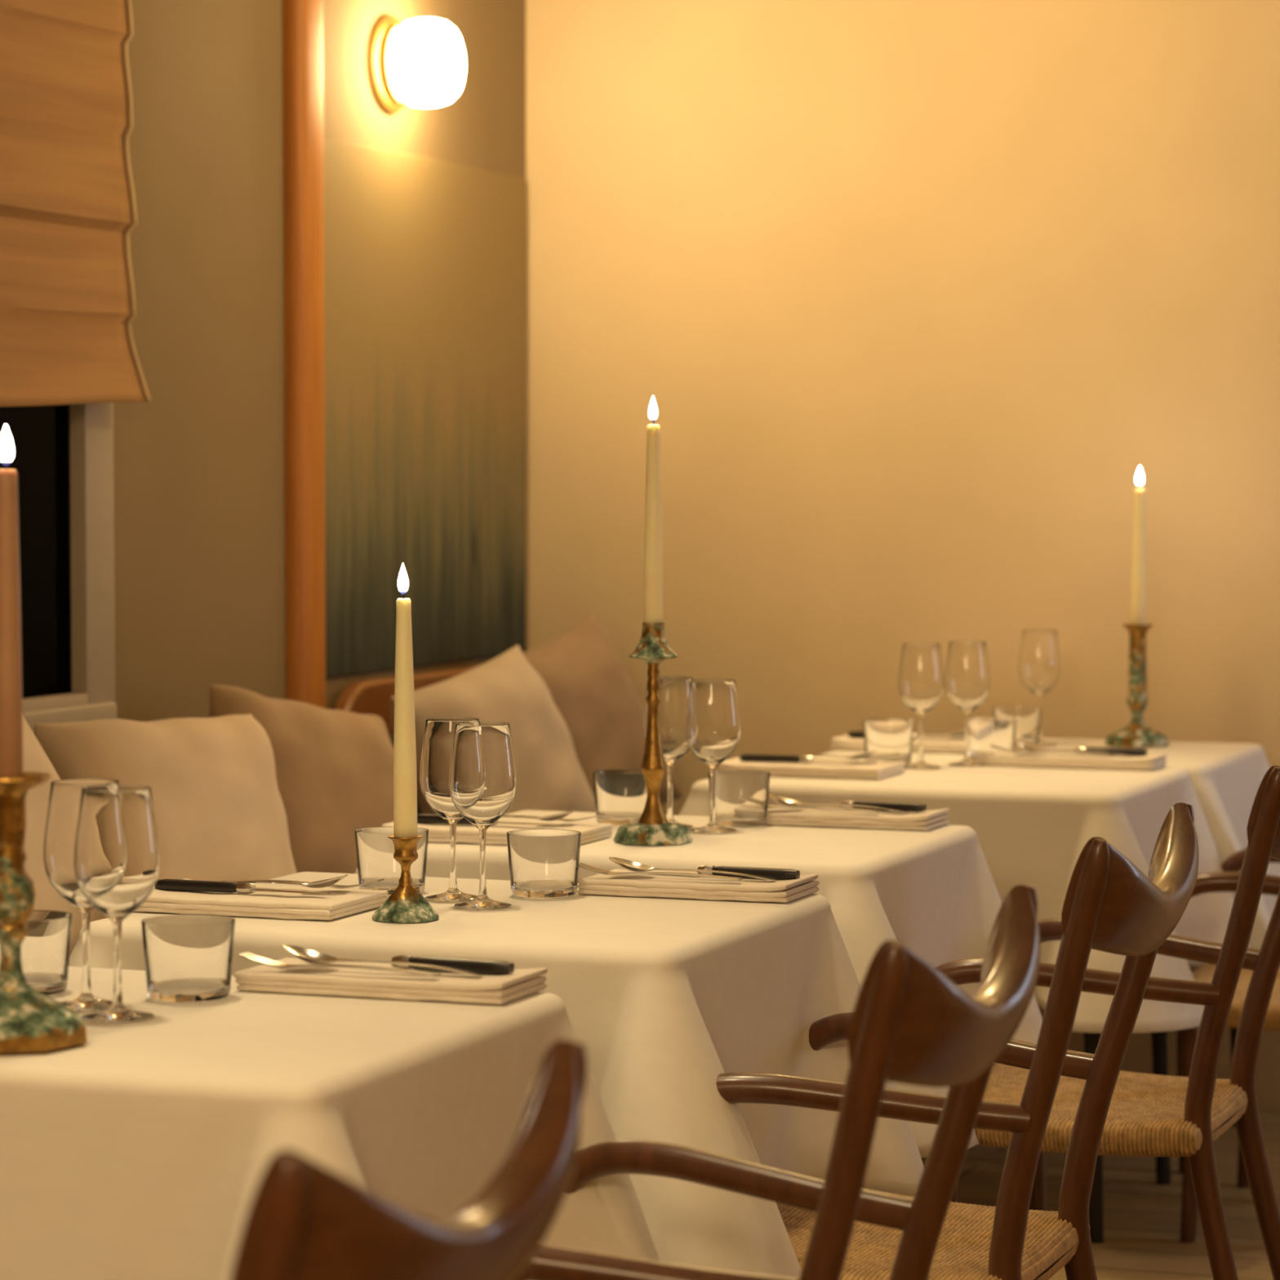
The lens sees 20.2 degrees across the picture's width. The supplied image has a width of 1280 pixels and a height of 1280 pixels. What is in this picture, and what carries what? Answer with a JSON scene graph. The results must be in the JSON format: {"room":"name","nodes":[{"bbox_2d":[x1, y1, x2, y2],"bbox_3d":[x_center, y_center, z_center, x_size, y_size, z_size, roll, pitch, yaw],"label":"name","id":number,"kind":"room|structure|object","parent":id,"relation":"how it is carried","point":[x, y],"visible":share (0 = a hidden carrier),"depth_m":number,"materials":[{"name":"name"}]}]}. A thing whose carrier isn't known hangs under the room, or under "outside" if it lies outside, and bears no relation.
{"room":"restaurant","nodes":[
{"label":"restaurant","id":0,"kind":"room"},
{"bbox_2d":[113,0,526,721],"bbox_3d":[-1.777,-0.291,3.775,0.200,2.750,8.245,1,3,20],"label":"wall","id":1,"kind":"structure","parent":0,"point":[199,465],"depth_m":6.29,"materials":[{"name":"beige paint"}]},
{"bbox_2d":[0,402,116,733],"bbox_3d":[-1.262,-0.521,4.953,0.134,1.420,1.990,1,3,20],"label":"window","id":2,"kind":"structure","parent":1,"relation":"in","point":[62,460],"depth_m":5.78,"materials":[{"name":"paint"}]},
{"bbox_2d":[0,0,151,406],"bbox_3d":[-1.171,-0.852,4.907,0.032,1.052,2.037,1,3,20],"label":"blind","id":3,"kind":"object","parent":1,"relation":"attached to","point":[68,212],"visible":1,"depth_m":5.64,"materials":[{"name":"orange fabric"}]},
{"bbox_2d":[283,0,325,708],"bbox_3d":[-0.607,-0.420,6.565,0.034,2.750,0.120,1,3,20],"label":"trim","id":4,"kind":"structure","parent":1,"relation":"attached to","point":[303,20],"depth_m":6.53,"materials":[{"name":"orange wood"}]},
{"bbox_2d":[367,14,465,113],"bbox_3d":[-0.419,-1.106,6.887,0.140,0.188,0.188,1,3,20],"label":"wall lamp","id":5,"kind":"object","parent":1,"relation":"attached to","point":[420,62],"visible":1,"depth_m":6.83,"materials":[{"name":"white glass"}]},
{"bbox_2d":[323,137,525,677],"bbox_3d":[-0.421,-0.450,7.100,0.008,1.000,1.006,1,3,20],"label":"painting","id":6,"kind":"object","parent":1,"relation":"attached to","point":[424,412],"visible":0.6,"depth_m":7.08},
{"bbox_2d":[525,0,1279,1111],"bbox_3d":[1.889,-0.435,6.882,4.890,2.750,0.150,1,3,20],"label":"wall","id":7,"kind":"structure","parent":0,"point":[912,300],"depth_m":7.30,"materials":[{"name":"beige paint"}]},
{"bbox_2d":[911,1110,1279,1279],"bbox_3d":[0.419,1.171,3.021,4.890,0.100,8.645,1,3,20],"label":"floor","id":8,"kind":"structure","parent":0,"point":[1142,1215],"depth_m":6.18,"materials":[{"name":"brown wood"}]},
{"bbox_2d":[333,666,477,814],"bbox_3d":[-0.174,0.503,6.982,0.555,0.868,1.100,1,3,20],"label":"wooden bench","id":9,"kind":"object","parent":8,"relation":"on","point":[373,696],"visible":0.05,"depth_m":6.80,"materials":[{"name":"brown wood"}]},
{"bbox_2d":[391,644,595,814],"bbox_3d":[-0.270,0.237,6.630,0.231,0.443,0.454,2,3,40],"label":"cushion","id":10,"kind":"object","parent":9,"relation":"on","point":[505,688],"visible":0.45,"depth_m":6.59,"materials":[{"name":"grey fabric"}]},
{"bbox_2d":[522,613,682,804],"bbox_3d":[-0.143,0.202,7.062,0.228,0.501,0.509,3,4,44],"label":"cushion","id":11,"kind":"object","parent":9,"relation":"on","point":[586,678],"visible":0.41,"depth_m":7.03,"materials":[{"name":"brown fabric"}]},
{"bbox_2d":[230,1039,586,1279],"bbox_3d":[-0.341,0.715,2.325,0.545,0.882,0.526,1,3,20],"label":"armchair","id":12,"kind":"object","parent":8,"relation":"on","point":[304,1220],"visible":1,"depth_m":2.12,"materials":[{"name":"brown wood"}]},
{"bbox_2d":[527,884,1039,1279],"bbox_3d":[0.064,0.673,3.235,0.545,0.882,0.526,1,3,20],"label":"armchair","id":13,"kind":"object","parent":8,"relation":"on","point":[910,1024],"visible":0.88,"depth_m":3.04,"materials":[{"name":"brown wood"}]},
{"bbox_2d":[715,802,1198,1279],"bbox_3d":[0.338,0.634,4.069,0.545,0.882,0.526,1,3,20],"label":"armchair","id":14,"kind":"object","parent":8,"relation":"on","point":[1110,905],"visible":0.56,"depth_m":3.90,"materials":[{"name":"brown wood"}]},
{"bbox_2d":[934,765,1279,1279],"bbox_3d":[0.689,0.592,4.990,0.545,0.882,0.526,1,3,20],"label":"armchair","id":15,"kind":"object","parent":8,"relation":"on","point":[1148,1115],"visible":0.56,"depth_m":4.80,"materials":[{"name":"brown wood"}]},
{"bbox_2d":[1083,1031,1170,1243],"bbox_3d":[0.530,0.603,6.237,0.716,0.737,0.576,1,3,20],"label":"dining table","id":16,"kind":"object","parent":8,"relation":"on","point":[1159,1039],"visible":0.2,"depth_m":5.89,"materials":[{"name":"brown wood"}]},
{"bbox_2d":[679,756,1249,1032],"bbox_3d":[0.502,0.417,6.159,1.041,0.366,0.757,1,3,20],"label":"tablecloth","id":17,"kind":"object","parent":16,"relation":"on","point":[1032,826],"visible":0.3,"depth_m":5.89,"materials":[{"name":"white fabric"}]},
{"bbox_2d":[717,756,905,779],"bbox_3d":[0.297,0.220,6.207,0.289,0.023,0.166,1,3,20],"label":"napkin","id":18,"kind":"object","parent":17,"relation":"on","point":[872,770],"visible":0.8,"depth_m":6.14,"materials":[{"name":"fabric"}]},
{"bbox_2d":[739,753,868,763],"bbox_3d":[0.283,0.205,6.192,0.233,0.014,0.020,1,3,22],"label":"table knife","id":19,"kind":"object","parent":18,"relation":"on","point":[748,757],"visible":1,"depth_m":6.20,"materials":[{"name":"metal"}]},
{"bbox_2d":[798,750,876,759],"bbox_3d":[0.306,0.199,6.220,0.213,0.022,0.039,1,3,18],"label":"spoon","id":20,"kind":"object","parent":18,"relation":"on","point":[859,756],"visible":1,"depth_m":6.19,"materials":[{"name":"metal"}]},
{"bbox_2d":[810,752,900,759],"bbox_3d":[0.346,0.200,6.235,0.213,0.013,0.020,1,3,20],"label":"fork","id":21,"kind":"object","parent":18,"relation":"on","point":[865,758],"visible":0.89,"depth_m":6.21,"materials":[{"name":"metal"}]},
{"bbox_2d":[862,718,914,764],"bbox_3d":[0.445,0.182,6.431,0.092,0.078,0.092,1,3,20],"label":"tumbler","id":22,"kind":"object","parent":17,"relation":"on","point":[887,736],"visible":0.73,"depth_m":6.39,"materials":[{"name":"clear glass"}]},
{"bbox_2d":[897,642,944,768],"bbox_3d":[0.495,0.116,6.328,0.081,0.220,0.081,-2,4,-42],"label":"wine glass","id":23,"kind":"object","parent":17,"relation":"on","point":[921,682],"visible":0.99,"depth_m":6.30,"materials":[{"name":"clear glass"}]},
{"bbox_2d":[897,642,944,715],"bbox_3d":[0.495,0.070,6.325,0.081,0.128,0.081,-2,4,-42],"label":"bowl","id":24,"kind":"object","parent":23,"relation":"on","point":[921,682],"depth_m":6.30,"materials":[{"name":"clear glass"}]},
{"bbox_2d":[944,640,990,766],"bbox_3d":[0.582,0.113,6.385,0.081,0.220,0.081,0,3,11],"label":"wine glass","id":25,"kind":"object","parent":17,"relation":"on","point":[967,674],"visible":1,"depth_m":6.35,"materials":[{"name":"clear glass"}]},
{"bbox_2d":[944,640,990,713],"bbox_3d":[0.582,0.067,6.383,0.081,0.128,0.081,0,3,11],"label":"bowl","id":26,"kind":"object","parent":25,"relation":"on","point":[967,674],"depth_m":6.35,"materials":[{"name":"clear glass"}]},
{"bbox_2d":[968,716,1016,763],"bbox_3d":[0.631,0.180,6.465,0.092,0.078,0.092,1,3,20],"label":"tumbler","id":27,"kind":"object","parent":17,"relation":"on","point":[984,731],"visible":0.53,"depth_m":6.43,"materials":[{"name":"clear glass"}]},
{"bbox_2d":[983,751,1167,770],"bbox_3d":[0.773,0.212,6.374,0.304,0.023,0.121,1,3,20],"label":"napkin","id":28,"kind":"object","parent":17,"relation":"on","point":[1038,759],"visible":0.95,"depth_m":6.33,"materials":[{"name":"fabric"}]},
{"bbox_2d":[989,744,1110,755],"bbox_3d":[0.723,0.195,6.344,0.213,0.013,0.020,1,3,20],"label":"fork","id":29,"kind":"object","parent":28,"relation":"on","point":[992,745],"visible":1,"depth_m":6.35,"materials":[{"name":"metal"}]},
{"bbox_2d":[1012,741,1132,756],"bbox_3d":[0.764,0.192,6.359,0.213,0.022,0.039,1,3,18],"label":"spoon","id":30,"kind":"object","parent":28,"relation":"on","point":[1028,747],"visible":1,"depth_m":6.37,"materials":[{"name":"metal"}]},
{"bbox_2d":[1018,746,1147,755],"bbox_3d":[0.786,0.197,6.387,0.233,0.014,0.020,1,3,22],"label":"table knife","id":31,"kind":"object","parent":28,"relation":"on","point":[1134,752],"visible":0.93,"depth_m":6.36,"materials":[{"name":"metal"}]},
{"bbox_2d":[1176,971,1236,1173],"bbox_3d":[0.763,0.577,6.808,0.716,0.737,0.551,1,3,20],"label":"dining table","id":32,"kind":"object","parent":8,"relation":"on","point":[1233,1030],"visible":0.12,"depth_m":6.48,"materials":[{"name":"brown wood"}]},
{"bbox_2d":[820,734,1279,949],"bbox_3d":[0.781,0.385,6.855,1.039,0.366,0.700,1,3,20],"label":"tablecloth","id":33,"kind":"object","parent":32,"relation":"on","point":[1226,778],"visible":0.18,"depth_m":6.63,"materials":[{"name":"white fabric"}]},
{"bbox_2d":[830,734,964,753],"bbox_3d":[0.517,0.194,6.762,0.285,0.023,0.160,1,3,20],"label":"napkin","id":34,"kind":"object","parent":33,"relation":"on","point":[943,745],"visible":0.45,"depth_m":6.72,"materials":[{"name":"fabric"}]},
{"bbox_2d":[848,730,964,738],"bbox_3d":[0.504,0.180,6.747,0.233,0.014,0.020,1,3,22],"label":"table knife","id":35,"kind":"object","parent":34,"relation":"on","point":[855,734],"visible":0.35,"depth_m":6.77,"materials":[{"name":"metal"}]},
{"bbox_2d":[913,729,965,735],"bbox_3d":[0.527,0.173,6.775,0.213,0.022,0.039,1,3,18],"label":"spoon","id":36,"kind":"object","parent":34,"relation":"on","point":[962,731],"visible":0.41,"depth_m":6.74,"materials":[{"name":"metal"}]},
{"bbox_2d":[992,706,1041,750],"bbox_3d":[0.710,0.166,6.769,0.092,0.078,0.092,1,3,20],"label":"tumbler","id":37,"kind":"object","parent":33,"relation":"on","point":[1028,717],"visible":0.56,"depth_m":6.73,"materials":[{"name":"clear glass"}]},
{"bbox_2d":[1017,629,1061,746],"bbox_3d":[0.762,0.091,6.852,0.081,0.220,0.081,1,3,23],"label":"wine glass","id":38,"kind":"object","parent":33,"relation":"on","point":[1039,668],"visible":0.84,"depth_m":6.82,"materials":[{"name":"glass"}]},
{"bbox_2d":[1017,629,1061,697],"bbox_3d":[0.762,0.045,6.850,0.081,0.128,0.081,1,3,23],"label":"bowl","id":39,"kind":"object","parent":38,"relation":"on","point":[1039,668],"depth_m":6.82,"materials":[{"name":"clear glass"}]},
{"bbox_2d":[1105,623,1168,747],"bbox_3d":[0.948,0.086,6.848,0.113,0.232,0.112,2,3,31],"label":"candlestick","id":40,"kind":"object","parent":33,"relation":"on","point":[1136,734],"visible":1,"depth_m":6.83,"materials":[{"name":"gold metal"}]},
{"bbox_2d":[1130,466,1145,624],"bbox_3d":[0.949,-0.175,6.835,0.028,0.308,0.028,1,3,20],"label":"taper candle","id":41,"kind":"object","parent":40,"relation":"on","point":[1138,572],"visible":1,"depth_m":6.83,"materials":[{"name":"beige wax"}]},
{"bbox_2d":[1122,623,1153,638],"bbox_3d":[0.948,-0.016,6.843,0.058,0.028,0.058,0,3,9],"label":"candle cup","id":42,"kind":"object","parent":40,"relation":"on","point":[1135,631],"depth_m":6.83,"materials":[{"name":"gold metal"}]},
{"bbox_2d":[1177,848,1279,1243],"bbox_3d":[1.178,0.543,6.034,0.545,0.882,0.526,1,3,20],"label":"armchair","id":43,"kind":"object","parent":8,"relation":"on","point":[1226,881],"visible":0.22,"depth_m":5.88,"materials":[{"name":"brown wood"}]},
{"bbox_3d":[-1.075,0.825,4.534,0.600,0.450,4.060,1,3,20],"label":"banquette","id":44,"kind":"object","parent":8,"relation":"on","visible":0},
{"bbox_2d":[22,716,107,956],"bbox_3d":[-0.933,0.295,4.950,0.254,0.540,0.558,2,3,34],"label":"cushion","id":45,"kind":"object","parent":44,"relation":"on","point":[35,759],"visible":0.07,"depth_m":4.96,"materials":[{"name":"fabric"}]},
{"bbox_2d":[34,713,297,911],"bbox_3d":[-0.709,0.310,5.517,0.407,0.384,0.288,-2,4,-43],"label":"cushion","id":46,"kind":"object","parent":44,"relation":"on","point":[220,813],"visible":0.52,"depth_m":5.45,"materials":[{"name":"fabric"}]},
{"bbox_2d":[208,684,393,873],"bbox_3d":[-0.552,0.290,6.056,0.250,0.440,0.465,2,3,41],"label":"cushion","id":47,"kind":"object","parent":44,"relation":"on","point":[334,768],"visible":0.54,"depth_m":5.98,"materials":[{"name":"beige fabric"}]},
{"bbox_3d":[-0.517,0.731,3.474,0.716,0.737,0.576,1,3,20],"label":"dining table","id":48,"kind":"object","parent":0,"visible":0},
{"bbox_2d":[0,966,660,1279],"bbox_3d":[-0.517,0.543,3.453,1.048,0.366,0.886,1,3,20],"label":"tablecloth","id":49,"kind":"object","parent":48,"relation":"on","point":[141,1149],"visible":0.66,"depth_m":3.15,"materials":[{"name":"white fabric"}]},
{"bbox_2d":[0,771,86,1054],"bbox_3d":[-0.572,0.245,3.263,0.133,0.245,0.132,2,3,31],"label":"candlestick","id":50,"kind":"object","parent":49,"relation":"on","point":[32,1021],"visible":0.98,"depth_m":3.25,"materials":[{"name":"gold metal"}]},
{"bbox_2d":[0,425,22,777],"bbox_3d":[-0.572,-0.032,3.250,0.025,0.325,0.025,1,3,20],"label":"taper candle","id":51,"kind":"object","parent":50,"relation":"on","point":[11,665],"visible":0.95,"depth_m":3.24,"materials":[{"name":"pink wax"}]},
{"bbox_2d":[0,771,50,830],"bbox_3d":[-0.572,0.148,3.258,0.074,0.052,0.074,0,3,9],"label":"candle cup","id":52,"kind":"object","parent":50,"relation":"on","point":[14,791],"depth_m":3.24,"materials":[{"name":"gold metal"}]},
{"bbox_2d":[21,910,72,996],"bbox_3d":[-0.612,0.314,3.583,0.092,0.078,0.092,1,3,20],"label":"tumbler","id":53,"kind":"object","parent":49,"relation":"on","point":[46,946],"visible":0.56,"depth_m":3.55,"materials":[{"name":"clear glass"}]},
{"bbox_2d":[43,778,119,1010],"bbox_3d":[-0.538,0.247,3.492,0.081,0.220,0.081,1,3,20],"label":"wine glass","id":54,"kind":"object","parent":49,"relation":"on","point":[63,811],"visible":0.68,"depth_m":3.46,"materials":[{"name":"clear glass"}]},
{"bbox_2d":[43,778,119,912],"bbox_3d":[-0.538,0.201,3.490,0.081,0.128,0.081,1,3,20],"label":"bowl","id":55,"kind":"object","parent":54,"relation":"on","point":[63,811],"depth_m":3.46,"materials":[{"name":"clear glass"}]},
{"bbox_2d":[73,785,159,1022],"bbox_3d":[-0.497,0.250,3.419,0.081,0.220,0.081,-2,3,-35],"label":"wine glass","id":56,"kind":"object","parent":49,"relation":"on","point":[117,862],"visible":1,"depth_m":3.39,"materials":[{"name":"clear glass"}]},
{"bbox_2d":[73,785,159,922],"bbox_3d":[-0.497,0.204,3.417,0.081,0.128,0.081,-2,3,-35],"label":"bowl","id":57,"kind":"object","parent":56,"relation":"on","point":[117,862],"depth_m":3.39,"materials":[{"name":"clear glass"}]},
{"bbox_2d":[141,914,235,1003],"bbox_3d":[-0.446,0.315,3.547,0.092,0.078,0.092,1,3,20],"label":"tumbler","id":58,"kind":"object","parent":49,"relation":"on","point":[188,957],"visible":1,"depth_m":3.51,"materials":[{"name":"clear glass"}]},
{"bbox_2d":[233,957,547,1004],"bbox_3d":[-0.250,0.340,3.607,0.292,0.023,0.121,1,3,20],"label":"napkin","id":59,"kind":"object","parent":49,"relation":"on","point":[449,986],"visible":0.89,"depth_m":3.56,"materials":[{"name":"fabric"}]},
{"bbox_2d":[239,951,440,977],"bbox_3d":[-0.299,0.323,3.577,0.213,0.013,0.020,1,3,20],"label":"fork","id":60,"kind":"object","parent":59,"relation":"on","point":[254,957],"visible":1,"depth_m":3.58,"materials":[{"name":"metal"}]},
{"bbox_2d":[282,945,484,977],"bbox_3d":[-0.259,0.320,3.592,0.213,0.022,0.039,1,3,18],"label":"spoon","id":61,"kind":"object","parent":59,"relation":"on","point":[307,955],"visible":1,"depth_m":3.60,"materials":[{"name":"metal"}]},
{"bbox_2d":[337,955,514,974],"bbox_3d":[-0.236,0.325,3.620,0.233,0.014,0.020,1,3,22],"label":"table knife","id":62,"kind":"object","parent":59,"relation":"on","point":[487,966],"visible":0.88,"depth_m":3.59,"materials":[{"name":"metal"}]},
{"bbox_3d":[-0.208,0.692,4.324,0.716,0.737,0.576,1,3,20],"label":"dining table","id":63,"kind":"object","parent":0,"visible":0},
{"bbox_2d":[68,871,924,1278],"bbox_3d":[-0.213,0.503,4.304,1.037,0.366,0.872,1,3,20],"label":"tablecloth","id":64,"kind":"object","parent":63,"relation":"on","point":[664,997],"visible":0.47,"depth_m":4.05,"materials":[{"name":"white fabric"}]},
{"bbox_2d":[134,878,388,920],"bbox_3d":[-0.457,0.309,4.282,0.272,0.023,0.164,1,3,20],"label":"napkin","id":65,"kind":"object","parent":64,"relation":"on","point":[340,903],"visible":0.72,"depth_m":4.22,"materials":[{"name":"fabric"}]},
{"bbox_2d":[154,879,330,893],"bbox_3d":[-0.471,0.295,4.268,0.233,0.014,0.020,1,3,22],"label":"table knife","id":66,"kind":"object","parent":65,"relation":"on","point":[162,884],"visible":1,"depth_m":4.28,"materials":[{"name":"metal"}]},
{"bbox_2d":[232,874,347,888],"bbox_3d":[-0.448,0.288,4.295,0.213,0.022,0.039,1,3,18],"label":"spoon","id":67,"kind":"object","parent":65,"relation":"on","point":[323,883],"visible":0.94,"depth_m":4.26,"materials":[{"name":"metal"}]},
{"bbox_2d":[220,878,384,888],"bbox_3d":[-0.408,0.289,4.310,0.213,0.013,0.020,1,3,20],"label":"fork","id":68,"kind":"object","parent":65,"relation":"on","point":[339,886],"visible":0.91,"depth_m":4.30,"materials":[{"name":"metal"}]},
{"bbox_2d":[354,826,428,896],"bbox_3d":[-0.307,0.274,4.440,0.092,0.078,0.092,1,3,20],"label":"tumbler","id":69,"kind":"object","parent":64,"relation":"on","point":[375,851],"visible":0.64,"depth_m":4.41,"materials":[{"name":"clear glass"}]},
{"bbox_2d":[371,834,439,923],"bbox_3d":[-0.273,0.276,4.183,0.079,0.097,0.077,0,3,9],"label":"candlestick","id":70,"kind":"object","parent":64,"relation":"on","point":[406,904],"visible":1,"depth_m":4.17,"materials":[{"name":"gold metal"}]},
{"bbox_2d":[393,563,417,837],"bbox_3d":[-0.274,0.073,4.173,0.028,0.326,0.028,1,3,20],"label":"taper candle","id":71,"kind":"object","parent":70,"relation":"on","point":[405,771],"visible":1,"depth_m":4.17,"materials":[{"name":"beige wax"}]},
{"bbox_2d":[387,834,423,862],"bbox_3d":[-0.273,0.243,4.181,0.041,0.030,0.042,0,3,9],"label":"candle cup","id":72,"kind":"object","parent":70,"relation":"on","point":[405,848],"depth_m":4.17,"materials":[{"name":"gold metal"}]},
{"bbox_2d":[419,717,479,902],"bbox_3d":[-0.228,0.206,4.376,0.081,0.220,0.081,0,3,-5],"label":"wine glass","id":73,"kind":"object","parent":64,"relation":"on","point":[438,736],"visible":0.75,"depth_m":4.35,"materials":[{"name":"clear glass"}]},
{"bbox_2d":[419,717,479,823],"bbox_3d":[-0.228,0.160,4.374,0.081,0.128,0.081,0,3,-5],"label":"bowl","id":74,"kind":"object","parent":73,"relation":"on","point":[438,736],"depth_m":4.34,"materials":[{"name":"clear glass"}]},
{"bbox_2d":[448,721,516,909],"bbox_3d":[-0.188,0.209,4.300,0.081,0.220,0.081,0,3,-1],"label":"wine glass","id":75,"kind":"object","parent":64,"relation":"on","point":[482,780],"visible":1,"depth_m":4.27,"materials":[{"name":"clear glass"}]},
{"bbox_2d":[448,721,516,830],"bbox_3d":[-0.188,0.164,4.297,0.081,0.128,0.081,0,3,-1],"label":"bowl","id":76,"kind":"object","parent":75,"relation":"on","point":[482,780],"depth_m":4.27,"materials":[{"name":"clear glass"}]},
{"bbox_2d":[506,829,581,898],"bbox_3d":[-0.118,0.275,4.411,0.092,0.078,0.092,1,3,20],"label":"tumbler","id":77,"kind":"object","parent":64,"relation":"on","point":[544,864],"visible":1,"depth_m":4.37,"materials":[{"name":"clear glass"}]},
{"bbox_2d":[577,868,819,902],"bbox_3d":[0.073,0.302,4.441,0.272,0.023,0.134,1,3,20],"label":"napkin","id":78,"kind":"object","parent":64,"relation":"on","point":[665,886],"visible":0.92,"depth_m":4.39,"materials":[{"name":"fabric"}]},
{"bbox_2d":[578,862,742,880],"bbox_3d":[0.023,0.284,4.412,0.213,0.013,0.020,1,3,20],"label":"fork","id":79,"kind":"object","parent":78,"relation":"on","point":[580,864],"visible":0.97,"depth_m":4.41,"materials":[{"name":"metal"}]},
{"bbox_2d":[608,857,776,880],"bbox_3d":[0.063,0.282,4.426,0.213,0.022,0.039,1,3,18],"label":"spoon","id":80,"kind":"object","parent":78,"relation":"on","point":[630,865],"visible":1,"depth_m":4.43,"materials":[{"name":"metal"}]},
{"bbox_2d":[622,865,799,879],"bbox_3d":[0.086,0.286,4.455,0.233,0.014,0.020,1,3,22],"label":"table knife","id":81,"kind":"object","parent":78,"relation":"on","point":[778,873],"visible":0.84,"depth_m":4.42,"materials":[{"name":"metal"}]},
{"bbox_3d":[0.054,0.652,5.183,0.716,0.737,0.576,1,3,20],"label":"dining table","id":82,"kind":"object","parent":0,"visible":0},
{"bbox_2d":[355,809,1042,1157],"bbox_3d":[0.054,0.464,5.161,1.046,0.366,0.884,1,3,20],"label":"tablecloth","id":83,"kind":"object","parent":82,"relation":"on","point":[934,892],"visible":0.2,"depth_m":4.98,"materials":[{"name":"white fabric"}]},
{"bbox_2d":[382,819,613,844],"bbox_3d":[-0.202,0.271,5.106,0.288,0.023,0.167,1,3,20],"label":"napkin","id":84,"kind":"object","parent":83,"relation":"on","point":[590,832],"visible":0.46,"depth_m":5.06,"materials":[{"name":"fabric"}]},
{"bbox_2d":[417,813,563,826],"bbox_3d":[-0.215,0.257,5.091,0.233,0.014,0.020,1,3,22],"label":"table knife","id":85,"kind":"object","parent":84,"relation":"on","point":[421,818],"visible":0.43,"depth_m":5.11,"materials":[{"name":"metal"}]},
{"bbox_2d":[502,809,575,821],"bbox_3d":[-0.193,0.250,5.119,0.213,0.022,0.039,1,3,18],"label":"spoon","id":86,"kind":"object","parent":84,"relation":"on","point":[557,816],"visible":0.63,"depth_m":5.09,"materials":[{"name":"metal"}]},
{"bbox_2d":[503,813,604,822],"bbox_3d":[-0.152,0.251,5.133,0.213,0.013,0.020,1,3,20],"label":"fork","id":87,"kind":"object","parent":84,"relation":"on","point":[561,820],"visible":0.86,"depth_m":5.11,"materials":[{"name":"metal"}]},
{"bbox_2d":[592,768,647,826],"bbox_3d":[-0.024,0.233,5.315,0.092,0.078,0.092,1,3,20],"label":"tumbler","id":88,"kind":"object","parent":83,"relation":"on","point":[621,794],"visible":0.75,"depth_m":5.28,"materials":[{"name":"clear glass"}]},
{"bbox_2d":[613,622,692,845],"bbox_3d":[0.019,0.130,5.054,0.104,0.309,0.102,1,3,22],"label":"candlestick","id":89,"kind":"object","parent":83,"relation":"on","point":[653,828],"visible":1,"depth_m":5.04,"materials":[{"name":"gold metal"}]},
{"bbox_2d":[644,395,662,622],"bbox_3d":[0.019,-0.177,5.039,0.027,0.330,0.027,1,3,20],"label":"taper candle","id":90,"kind":"object","parent":89,"relation":"on","point":[653,548],"visible":1,"depth_m":5.03,"materials":[{"name":"beige wax"}]},
{"bbox_2d":[628,622,678,663],"bbox_3d":[0.019,0.004,5.047,0.069,0.057,0.069,0,3,0],"label":"candle cup","id":91,"kind":"object","parent":89,"relation":"on","point":[653,647],"depth_m":5.03,"materials":[{"name":"green metal"}]},
{"bbox_2d":[642,676,693,828],"bbox_3d":[0.044,0.165,5.262,0.081,0.220,0.081,0,3,8],"label":"wine glass","id":92,"kind":"object","parent":83,"relation":"on","point":[673,692],"visible":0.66,"depth_m":5.23,"materials":[{"name":"clear glass"}]},
{"bbox_2d":[642,676,692,764],"bbox_3d":[0.044,0.119,5.260,0.081,0.128,0.081,0,3,8],"label":"bowl","id":93,"kind":"object","parent":92,"relation":"on","point":[673,692],"depth_m":5.23,"materials":[{"name":"clear glass"}]},
{"bbox_2d":[684,679,741,833],"bbox_3d":[0.105,0.168,5.204,0.081,0.220,0.081,1,3,18],"label":"wine glass","id":94,"kind":"object","parent":83,"relation":"on","point":[713,730],"visible":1,"depth_m":5.17,"materials":[{"name":"clear glass"}]},
{"bbox_2d":[684,679,741,768],"bbox_3d":[0.105,0.122,5.202,0.081,0.128,0.081,1,3,18],"label":"bowl","id":95,"kind":"object","parent":94,"relation":"on","point":[713,730],"depth_m":5.17,"materials":[{"name":"clear glass"}]},
{"bbox_2d":[708,769,770,826],"bbox_3d":[0.146,0.234,5.300,0.092,0.078,0.092,1,3,20],"label":"tumbler","id":96,"kind":"object","parent":83,"relation":"on","point":[741,796],"visible":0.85,"depth_m":5.26,"materials":[{"name":"clear glass"}]},
{"bbox_2d":[765,804,949,831],"bbox_3d":[0.299,0.261,5.321,0.298,0.023,0.119,1,3,20],"label":"napkin","id":97,"kind":"object","parent":83,"relation":"on","point":[926,820],"visible":0.84,"depth_m":5.27,"materials":[{"name":"fabric"}]},
{"bbox_2d":[768,805,879,812],"bbox_3d":[0.249,0.243,5.292,0.213,0.013,0.020,1,3,20],"label":"fork","id":98,"kind":"object","parent":97,"relation":"on","point":[769,806],"visible":0.74,"depth_m":5.28,"materials":[{"name":"metal"}]},
{"bbox_2d":[768,794,907,813],"bbox_3d":[0.289,0.241,5.306,0.213,0.022,0.039,1,3,18],"label":"spoon","id":99,"kind":"object","parent":97,"relation":"on","point":[782,800],"visible":0.98,"depth_m":5.31,"materials":[{"name":"metal"}]},
{"bbox_2d":[776,800,926,812],"bbox_3d":[0.312,0.245,5.335,0.233,0.014,0.020,1,3,22],"label":"table knife","id":100,"kind":"object","parent":97,"relation":"on","point":[913,807],"visible":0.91,"depth_m":5.30,"materials":[{"name":"metal"}]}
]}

